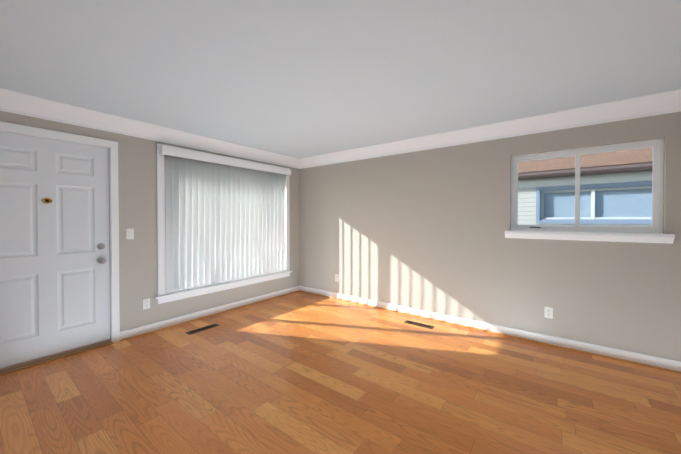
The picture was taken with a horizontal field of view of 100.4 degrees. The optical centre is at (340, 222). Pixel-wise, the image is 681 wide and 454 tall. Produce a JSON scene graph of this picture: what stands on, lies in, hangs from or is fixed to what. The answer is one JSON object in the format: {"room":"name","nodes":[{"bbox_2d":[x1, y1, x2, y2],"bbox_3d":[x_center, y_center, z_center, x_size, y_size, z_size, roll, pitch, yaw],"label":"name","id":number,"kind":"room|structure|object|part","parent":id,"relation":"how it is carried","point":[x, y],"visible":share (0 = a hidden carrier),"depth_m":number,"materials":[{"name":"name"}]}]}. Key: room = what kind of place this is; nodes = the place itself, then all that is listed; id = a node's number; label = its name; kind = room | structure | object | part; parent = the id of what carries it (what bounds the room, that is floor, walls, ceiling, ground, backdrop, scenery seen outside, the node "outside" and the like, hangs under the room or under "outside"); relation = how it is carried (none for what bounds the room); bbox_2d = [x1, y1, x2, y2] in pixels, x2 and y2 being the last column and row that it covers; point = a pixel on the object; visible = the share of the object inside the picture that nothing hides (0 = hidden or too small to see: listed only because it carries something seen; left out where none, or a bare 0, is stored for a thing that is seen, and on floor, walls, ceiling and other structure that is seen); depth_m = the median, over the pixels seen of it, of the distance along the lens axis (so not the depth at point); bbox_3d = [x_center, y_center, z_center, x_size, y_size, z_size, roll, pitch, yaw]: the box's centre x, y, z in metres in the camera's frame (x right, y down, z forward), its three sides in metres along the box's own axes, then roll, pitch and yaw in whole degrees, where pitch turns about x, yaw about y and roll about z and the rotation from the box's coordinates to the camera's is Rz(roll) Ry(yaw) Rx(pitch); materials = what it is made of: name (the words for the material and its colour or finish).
{"room":"empty living room","nodes":[
{"label":"empty living room","id":0,"kind":"room"},
{"bbox_2d":[0,111,298,331],"bbox_3d":[-2.361,0.584,3.169,0.200,3.350,5.480,1,1,37],"label":"wall","id":1,"kind":"structure","parent":0,"point":[137,198],"depth_m":3.19,"materials":[{"name":"beige paint"}]},
{"bbox_2d":[0,131,109,367],"bbox_3d":[-2.672,0.241,2.591,0.118,2.014,0.904,1,1,37],"label":"door","id":2,"kind":"structure","parent":1,"relation":"in","point":[54,279],"depth_m":2.62,"materials":[{"name":"white paint"}]},
{"bbox_2d":[41,198,52,203],"bbox_3d":[-2.679,-0.199,2.591,0.008,0.055,0.072,1,1,37],"label":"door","id":3,"kind":"structure","parent":2,"relation":"attached to","point":[44,199],"depth_m":2.59,"materials":[{"name":"metal"}]},
{"bbox_2d":[0,339,110,371],"bbox_3d":[-2.680,1.238,2.609,0.006,0.036,0.904,1,1,37],"label":"door sweep","id":4,"kind":"object","parent":2,"relation":"attached to","point":[10,367],"depth_m":2.62,"materials":[{"name":"metal"}]},
{"bbox_2d":[97,243,104,249],"bbox_3d":[-2.446,0.244,2.899,0.015,0.064,0.064,1,1,37],"label":"lock","id":5,"kind":"object","parent":2,"relation":"attached to","point":[100,244],"depth_m":2.90,"materials":[{"name":"silver metal"}]},
{"bbox_3d":[-2.423,0.387,2.883,0.072,0.068,0.068,1,1,37],"label":"knob","id":6,"kind":"part","parent":2,"relation":"part of","materials":[{"name":"silver metal"}]},
{"bbox_2d":[0,342,113,374],"bbox_3d":[-2.737,1.259,2.652,0.235,0.012,0.950,1,1,37],"label":"door threshold sill","id":7,"kind":"structure","parent":1,"relation":"attached to","point":[48,360],"depth_m":2.61,"materials":[{"name":"brown wood"}]},
{"bbox_2d":[0,121,119,342],"bbox_3d":[-2.744,0.211,2.645,0.219,2.109,1.050,1,1,37],"label":"door frame","id":8,"kind":"structure","parent":1,"relation":"attached to","point":[114,199],"depth_m":2.95,"materials":[{"name":"white paint"}]},
{"bbox_2d":[126,229,133,238],"bbox_3d":[-2.287,0.125,3.085,0.012,0.115,0.070,1,1,37],"label":"light switch","id":9,"kind":"object","parent":1,"relation":"attached to","point":[129,233],"visible":1,"depth_m":3.08,"materials":[{"name":"white plastic"}]},
{"bbox_2d":[143,298,149,309],"bbox_3d":[-2.198,0.922,3.215,0.009,0.115,0.070,1,1,37],"label":"electrical outlet","id":10,"kind":"object","parent":1,"relation":"attached to","point":[146,303],"visible":1,"depth_m":3.21,"materials":[{"name":"white plastic"}]},
{"bbox_2d":[0,88,299,167],"bbox_3d":[-2.231,-1.015,3.045,0.134,0.150,4.770,1,1,37],"label":"crown molding","id":11,"kind":"structure","parent":1,"relation":"attached to","point":[11,101],"depth_m":2.98,"materials":[{"name":"white paint"}]},
{"bbox_2d":[120,286,298,341],"bbox_3d":[-1.551,1.201,4.056,0.028,0.096,2.620,1,1,37],"label":"baseboard","id":12,"kind":"structure","parent":1,"relation":"attached to","point":[150,328],"depth_m":3.67,"materials":[{"name":"white paint"}]},
{"bbox_2d":[157,143,289,303],"bbox_3d":[-1.535,0.008,4.129,0.228,1.866,2.046,1,1,37],"label":"window","id":13,"kind":"structure","parent":1,"relation":"in","point":[216,222],"depth_m":3.84,"materials":[{"name":"white paint"}]},
{"bbox_3d":[-1.508,0.908,4.119,0.016,0.065,2.046,1,1,37],"label":"big window apron","id":14,"kind":"part","parent":13,"relation":"part of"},
{"bbox_2d":[155,270,291,298],"bbox_3d":[-1.530,0.850,4.136,0.130,0.052,2.106,1,1,37],"label":"window sill","id":15,"kind":"structure","parent":1,"relation":"attached to","point":[195,289],"depth_m":3.88,"materials":[{"name":"white paint"}]},
{"bbox_2d":[159,145,290,175],"bbox_3d":[-1.480,-0.843,4.065,0.100,0.102,1.984,1,1,37],"label":"window valance","id":16,"kind":"object","parent":1,"relation":"attached to","point":[176,152],"visible":0.88,"depth_m":3.79,"materials":[{"name":"white paint"}]},
{"bbox_2d":[0,291,680,453],"bbox_3d":[0.308,1.343,1.153,6.900,0.120,5.480,1,1,37],"label":"floor","id":17,"kind":"structure","parent":0,"point":[299,372],"depth_m":2.11,"materials":[{"name":"laminate"}]},
{"bbox_2d":[186,323,218,334],"bbox_3d":[-1.621,1.255,3.350,0.092,0.005,0.355,1,1,37],"label":"floor vent","id":18,"kind":"object","parent":17,"relation":"in","point":[201,329],"visible":1,"depth_m":3.33,"materials":[{"name":"brown metal"}]},
{"bbox_2d":[404,320,434,328],"bbox_3d":[0.965,1.253,3.490,0.355,0.005,0.092,1,1,37],"label":"floor vent","id":19,"kind":"object","parent":17,"relation":"in","point":[419,324],"visible":1,"depth_m":3.48,"materials":[{"name":"brown metal"}]},
{"bbox_2d":[0,0,680,157],"bbox_3d":[0.308,-1.127,1.124,6.900,0.120,5.480,1,1,37],"label":"ceiling","id":20,"kind":"structure","parent":0,"point":[300,78],"depth_m":1.90,"materials":[{"name":"white paint"}]},
{"bbox_2d":[299,112,680,360],"bbox_3d":[1.983,0.084,3.181,6.700,2.350,0.200,1,1,37],"label":"wall","id":21,"kind":"structure","parent":0,"point":[425,230],"depth_m":3.29,"materials":[{"name":"beige paint"}]},
{"bbox_2d":[296,89,680,168],"bbox_3d":[1.802,-1.015,3.095,6.500,0.150,0.134,1,1,37],"label":"crown molding","id":22,"kind":"structure","parent":21,"relation":"attached to","point":[660,103],"depth_m":3.00,"materials":[{"name":"white paint"}]},
{"bbox_2d":[299,285,680,373],"bbox_3d":[1.834,1.211,3.163,6.500,0.096,0.028,1,1,37],"label":"baseboard","id":23,"kind":"structure","parent":21,"relation":"attached to","point":[627,355],"depth_m":3.05,"materials":[{"name":"white paint"}]},
{"bbox_2d":[544,307,552,318],"bbox_3d":[2.151,0.932,2.932,0.070,0.115,0.009,1,1,37],"label":"electrical outlet","id":24,"kind":"object","parent":21,"relation":"attached to","point":[548,312],"visible":1,"depth_m":2.93,"materials":[{"name":"white plastic"}]},
{"bbox_2d":[511,139,663,232],"bbox_3d":[2.387,-0.322,2.857,1.150,0.830,0.070,1,1,37],"label":"window","id":25,"kind":"structure","parent":21,"relation":"in","point":[660,188],"depth_m":2.76,"materials":[{"name":"grey plastic"}]},
{"bbox_3d":[2.186,-0.324,3.027,0.507,0.714,0.004,1,1,37],"label":"sash glass","id":26,"kind":"part","parent":25,"relation":"part of","materials":[{"name":"clear glass"}]},
{"bbox_3d":[2.186,-0.324,3.027,0.567,0.774,0.026,1,1,37],"label":"small window sash","id":27,"kind":"part","parent":25,"relation":"part of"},
{"bbox_3d":[2.586,-0.320,2.683,0.507,0.714,0.004,1,1,37],"label":"sash glass","id":28,"kind":"part","parent":25,"relation":"part of","materials":[{"name":"clear glass"}]},
{"bbox_3d":[2.586,-0.320,2.683,0.567,0.774,0.026,1,1,37],"label":"small window sash","id":29,"kind":"part","parent":25,"relation":"part of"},
{"bbox_2d":[505,230,674,243],"bbox_3d":[2.333,0.134,2.790,1.240,0.083,0.115,1,1,37],"label":"window sill","id":30,"kind":"structure","parent":21,"relation":"attached to","point":[622,237],"depth_m":2.68,"materials":[{"name":"white paint"}]},
{"label":"outside","id":31,"kind":"structure","parent":0,"visible":0},
{"bbox_3d":[-0.083,1.908,-0.100,80.000,0.020,80.000,1,1,37],"label":"ground","id":32,"kind":"structure","parent":31,"visible":0},
{"bbox_2d":[518,147,652,225],"bbox_3d":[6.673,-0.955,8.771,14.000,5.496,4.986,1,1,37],"label":"window pane","id":33,"kind":"object","parent":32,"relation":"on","point":[536,188],"depth_m":6.67,"materials":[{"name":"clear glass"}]}
]}

